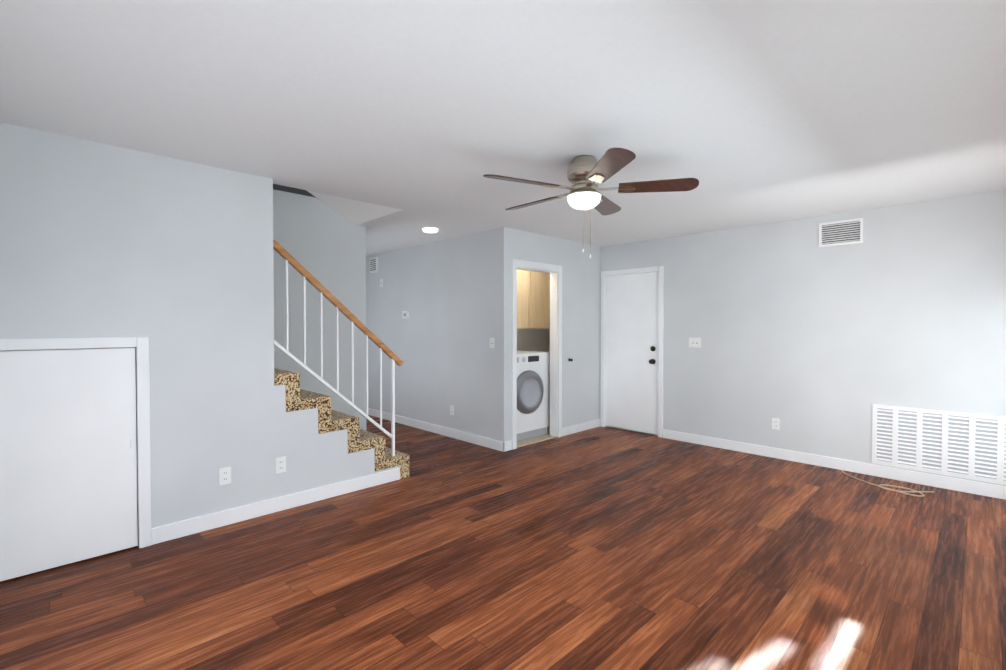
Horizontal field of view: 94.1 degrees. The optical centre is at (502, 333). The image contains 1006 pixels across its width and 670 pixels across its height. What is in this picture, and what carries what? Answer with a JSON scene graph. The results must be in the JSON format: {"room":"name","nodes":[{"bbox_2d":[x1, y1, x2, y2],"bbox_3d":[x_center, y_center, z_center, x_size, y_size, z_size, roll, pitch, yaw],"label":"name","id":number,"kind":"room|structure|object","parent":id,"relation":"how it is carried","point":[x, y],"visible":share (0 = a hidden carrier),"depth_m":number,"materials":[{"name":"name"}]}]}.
{"room":"empty living room","nodes":[
{"label":"empty living room","id":0,"kind":"room"},
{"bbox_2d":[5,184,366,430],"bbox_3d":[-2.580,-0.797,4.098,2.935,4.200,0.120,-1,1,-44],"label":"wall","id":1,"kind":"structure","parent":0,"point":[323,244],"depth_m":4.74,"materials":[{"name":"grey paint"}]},
{"bbox_2d":[0,122,398,546],"bbox_3d":[-1.884,-0.783,3.296,2.565,4.200,0.120,-1,1,-44],"label":"wall","id":2,"kind":"structure","parent":0,"point":[171,259],"depth_m":3.01,"materials":[{"name":"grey paint"}]},
{"bbox_2d":[0,348,137,581],"bbox_3d":[-2.483,0.703,2.675,0.617,1.224,0.045,-1,1,-44],"label":"closet door","id":3,"kind":"structure","parent":2,"relation":"in","point":[68,468],"depth_m":2.66,"materials":[{"name":"white paint"}]},
{"bbox_2d":[0,337,151,547],"bbox_3d":[-2.464,0.677,2.655,0.749,1.302,0.018,-1,1,-44],"label":"door frame","id":4,"kind":"structure","parent":2,"relation":"attached to","point":[141,344],"depth_m":2.88,"materials":[{"name":"white wood"}]},
{"bbox_2d":[219,467,230,485],"bbox_3d":[-1.905,0.978,3.214,0.072,0.115,0.008,-1,1,-44],"label":"electrical outlet","id":5,"kind":"object","parent":2,"relation":"attached to","point":[224,475],"visible":1,"depth_m":3.21,"materials":[{"name":"white plastic"}]},
{"bbox_2d":[152,468,399,544],"bbox_3d":[-1.560,1.260,3.554,1.787,0.105,0.014,-1,1,-44],"label":"baseboard","id":6,"kind":"structure","parent":2,"relation":"attached to","point":[172,531],"depth_m":3.39,"materials":[{"name":"white wood"}]},
{"bbox_2d":[276,456,285,473],"bbox_3d":[-1.644,0.974,3.470,0.072,0.115,0.008,-1,1,-44],"label":"electrical outlet","id":7,"kind":"object","parent":2,"relation":"attached to","point":[280,464],"visible":1,"depth_m":3.47,"materials":[{"name":"white plastic"}]},
{"bbox_2d":[306,190,401,224],"bbox_3d":[-2.251,-1.921,3.659,2.815,1.584,0.940,-1,1,-44],"label":"ceiling soffit","id":8,"kind":"structure","parent":0,"point":[355,212],"depth_m":4.63,"materials":[{"name":"white paint"}]},
{"bbox_2d":[366,229,495,439],"bbox_3d":[-1.216,0.045,6.417,0.120,2.440,3.380,-1,1,-44],"label":"wall","id":9,"kind":"structure","parent":0,"point":[437,341],"depth_m":5.92,"materials":[{"name":"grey paint"}]},
{"bbox_2d":[370,257,377,272],"bbox_3d":[-1.935,-1.025,7.024,0.032,0.220,0.200,-1,1,-44],"label":"vent","id":10,"kind":"object","parent":9,"relation":"attached to","point":[374,265],"visible":1,"depth_m":7.00,"materials":[{"name":"white plastic"}]},
{"bbox_2d":[402,311,408,318],"bbox_3d":[-1.336,-0.257,6.427,0.030,0.105,0.130,-1,1,-44],"label":"thermostat","id":11,"kind":"object","parent":9,"relation":"attached to","point":[405,314],"visible":1,"depth_m":6.41,"materials":[{"name":"white plastic"}]},
{"bbox_2d":[368,408,507,451],"bbox_3d":[-1.208,1.214,6.350,0.039,0.105,3.514,-1,1,-44],"label":"baseboard","id":12,"kind":"structure","parent":9,"relation":"attached to","point":[471,438],"depth_m":5.80,"materials":[{"name":"white wood"}]},
{"bbox_2d":[450,405,453,414],"bbox_3d":[-0.627,0.942,5.739,0.008,0.115,0.072,-1,1,-44],"label":"outlet","id":13,"kind":"object","parent":9,"relation":"attached to","point":[451,410],"visible":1,"depth_m":5.74,"materials":[{"name":"white plastic"}]},
{"bbox_2d":[490,338,493,347],"bbox_3d":[-0.126,0.105,5.210,0.014,0.115,0.072,-1,1,-44],"label":"light switch","id":14,"kind":"object","parent":9,"relation":"attached to","point":[491,342],"visible":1,"depth_m":5.20,"materials":[{"name":"white plastic"}]},
{"bbox_2d":[0,415,1005,669],"bbox_3d":[-0.546,1.352,4.217,5.955,0.100,7.730,-1,1,-44],"label":"floor","id":15,"kind":"structure","parent":0,"point":[602,549],"depth_m":2.55,"materials":[{"name":"brown laminate"}]},
{"bbox_2d":[274,368,408,478],"bbox_3d":[-2.038,0.395,3.818,2.287,1.827,1.061,-1,1,-44],"label":"carpeted stairs","id":16,"kind":"structure","parent":15,"relation":"on","point":[298,398],"depth_m":3.84,"materials":[{"name":"beige carpet"}]},
{"bbox_2d":[273,240,403,455],"bbox_3d":[-1.313,0.203,3.851,1.123,1.799,0.048,-1,1,-44],"label":"balustrade","id":17,"kind":"object","parent":16,"relation":"on","point":[292,261],"visible":0.92,"depth_m":3.81,"materials":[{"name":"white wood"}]},
{"bbox_2d":[517,417,555,447],"bbox_3d":[0.389,1.266,6.115,1.720,0.008,0.888,-1,1,-44],"label":"floor","id":18,"kind":"structure","parent":15,"relation":"on","point":[535,439],"depth_m":5.61,"materials":[{"name":"beige tile"}]},
{"bbox_2d":[517,350,548,440],"bbox_3d":[0.079,0.749,5.866,0.750,1.028,0.766,-1,1,-44],"label":"washer","id":19,"kind":"object","parent":18,"relation":"on","point":[532,393],"visible":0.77,"depth_m":5.66,"materials":[{"name":"white metal"}]},
{"bbox_2d":[841,470,934,496],"bbox_3d":[3.291,1.297,4.058,0.381,0.016,0.659,-1,1,-44],"label":"coaxial cable","id":20,"kind":"object","parent":15,"relation":"on","point":[907,493],"visible":0.98,"depth_m":3.89,"materials":[{"name":"beige plastic"}]},
{"bbox_2d":[0,0,1005,255],"bbox_3d":[-0.546,-1.198,4.175,5.955,0.120,7.730,-1,1,-44],"label":"ceiling","id":21,"kind":"structure","parent":0,"point":[420,114],"depth_m":2.20,"materials":[{"name":"paint"}]},
{"bbox_2d":[422,227,437,232],"bbox_3d":[-0.803,-1.133,5.177,0.176,0.042,0.176,-1,1,-44],"label":"recessed light","id":22,"kind":"object","parent":21,"relation":"attached to","point":[430,230],"visible":1,"depth_m":5.12,"materials":[{"name":"white"}]},
{"bbox_2d":[483,148,698,257],"bbox_3d":[0.484,-0.801,3.048,1.331,0.636,1.281,-1,1,-44],"label":"ceiling fan","id":23,"kind":"object","parent":21,"relation":"hanging from","point":[585,173],"visible":1,"depth_m":2.91,"materials":[{"name":"brown wood"}]},
{"bbox_2d":[517,328,548,351],"bbox_3d":[0.036,0.045,6.455,1.720,2.440,0.120,-1,1,-44],"label":"wall","id":24,"kind":"structure","parent":0,"point":[532,339],"depth_m":6.77,"materials":[{"name":"paint"}]},
{"bbox_2d":[517,269,536,327],"bbox_3d":[0.106,-0.549,6.207,0.547,0.964,0.315,-1,1,-44],"label":"upper cabinet","id":25,"kind":"object","parent":24,"relation":"attached to","point":[533,299],"depth_m":6.20,"materials":[{"name":"brown wood"}]},
{"bbox_2d":[537,272,549,327],"bbox_3d":[0.412,-0.554,6.506,0.548,0.964,0.315,-1,1,-44],"label":"upper cabinet","id":26,"kind":"object","parent":24,"relation":"attached to","point":[543,279],"depth_m":6.44,"materials":[{"name":"brown wood"}]},
{"bbox_2d":[496,227,600,441],"bbox_3d":[0.624,0.056,5.770,1.840,2.440,0.120,-1,1,-44],"label":"wall","id":27,"kind":"structure","parent":0,"point":[581,332],"depth_m":5.86,"materials":[{"name":"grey paint"}]},
{"bbox_2d":[512,259,561,449],"bbox_3d":[0.371,0.228,5.513,0.869,2.105,0.138,-1,1,-44],"label":"door frame","id":28,"kind":"structure","parent":27,"relation":"attached to","point":[555,277],"depth_m":5.73,"materials":[{"name":"white wood"}]},
{"bbox_2d":[562,419,599,435],"bbox_3d":[1.027,1.218,6.091,0.842,0.105,0.014,-1,1,-44],"label":"baseboard","id":29,"kind":"structure","parent":27,"relation":"attached to","point":[588,425],"depth_m":6.06,"materials":[{"name":"white wood"}]},
{"bbox_2d":[549,190,1005,485],"bbox_3d":[2.447,0.064,5.311,0.120,2.440,5.130,-1,1,-44],"label":"wall","id":30,"kind":"structure","parent":0,"point":[811,344],"depth_m":4.50,"materials":[{"name":"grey paint"}]},
{"bbox_2d":[605,272,658,436],"bbox_3d":[1.656,0.253,6.051,0.118,2.036,0.766,-1,1,-44],"label":"front door","id":31,"kind":"structure","parent":30,"relation":"in","point":[632,359],"depth_m":6.05,"materials":[{"name":"white wood"}]},
{"bbox_2d":[600,266,663,437],"bbox_3d":[1.677,0.220,6.071,0.118,2.103,0.894,-1,1,-44],"label":"door frame","id":32,"kind":"structure","parent":30,"relation":"attached to","point":[660,269],"depth_m":5.96,"materials":[{"name":"white wood"}]},
{"bbox_2d":[689,338,700,347],"bbox_3d":[2.227,0.106,5.439,0.014,0.115,0.144,-1,1,-44],"label":"double light switch","id":33,"kind":"object","parent":30,"relation":"attached to","point":[695,342],"visible":1,"depth_m":5.43,"materials":[{"name":"white plastic"}]},
{"bbox_2d":[772,418,779,429],"bbox_3d":[2.824,0.936,4.849,0.008,0.115,0.072,-1,1,-44],"label":"electrical outlet","id":34,"kind":"object","parent":30,"relation":"attached to","point":[776,423],"visible":1,"depth_m":4.84,"materials":[{"name":"white plastic"}]},
{"bbox_2d":[663,429,1005,499],"bbox_3d":[3.025,1.242,4.645,0.014,0.105,3.042,-1,1,-44],"label":"baseboard","id":35,"kind":"structure","parent":30,"relation":"attached to","point":[956,484],"depth_m":4.38,"materials":[{"name":"white wood"}]},
{"bbox_2d":[819,218,863,246],"bbox_3d":[3.196,-0.952,4.436,0.012,0.230,0.345,-1,1,-44],"label":"air vent","id":36,"kind":"object","parent":30,"relation":"in","point":[842,232],"visible":1,"depth_m":4.43,"materials":[{"name":"white metal"}]},
{"bbox_2d":[872,404,1005,484],"bbox_3d":[3.715,0.921,3.938,0.012,0.540,0.965,-1,1,-44],"label":"air vent","id":37,"kind":"object","parent":30,"relation":"in","point":[971,446],"visible":1,"depth_m":3.95,"materials":[{"name":"white metal"}]}
]}

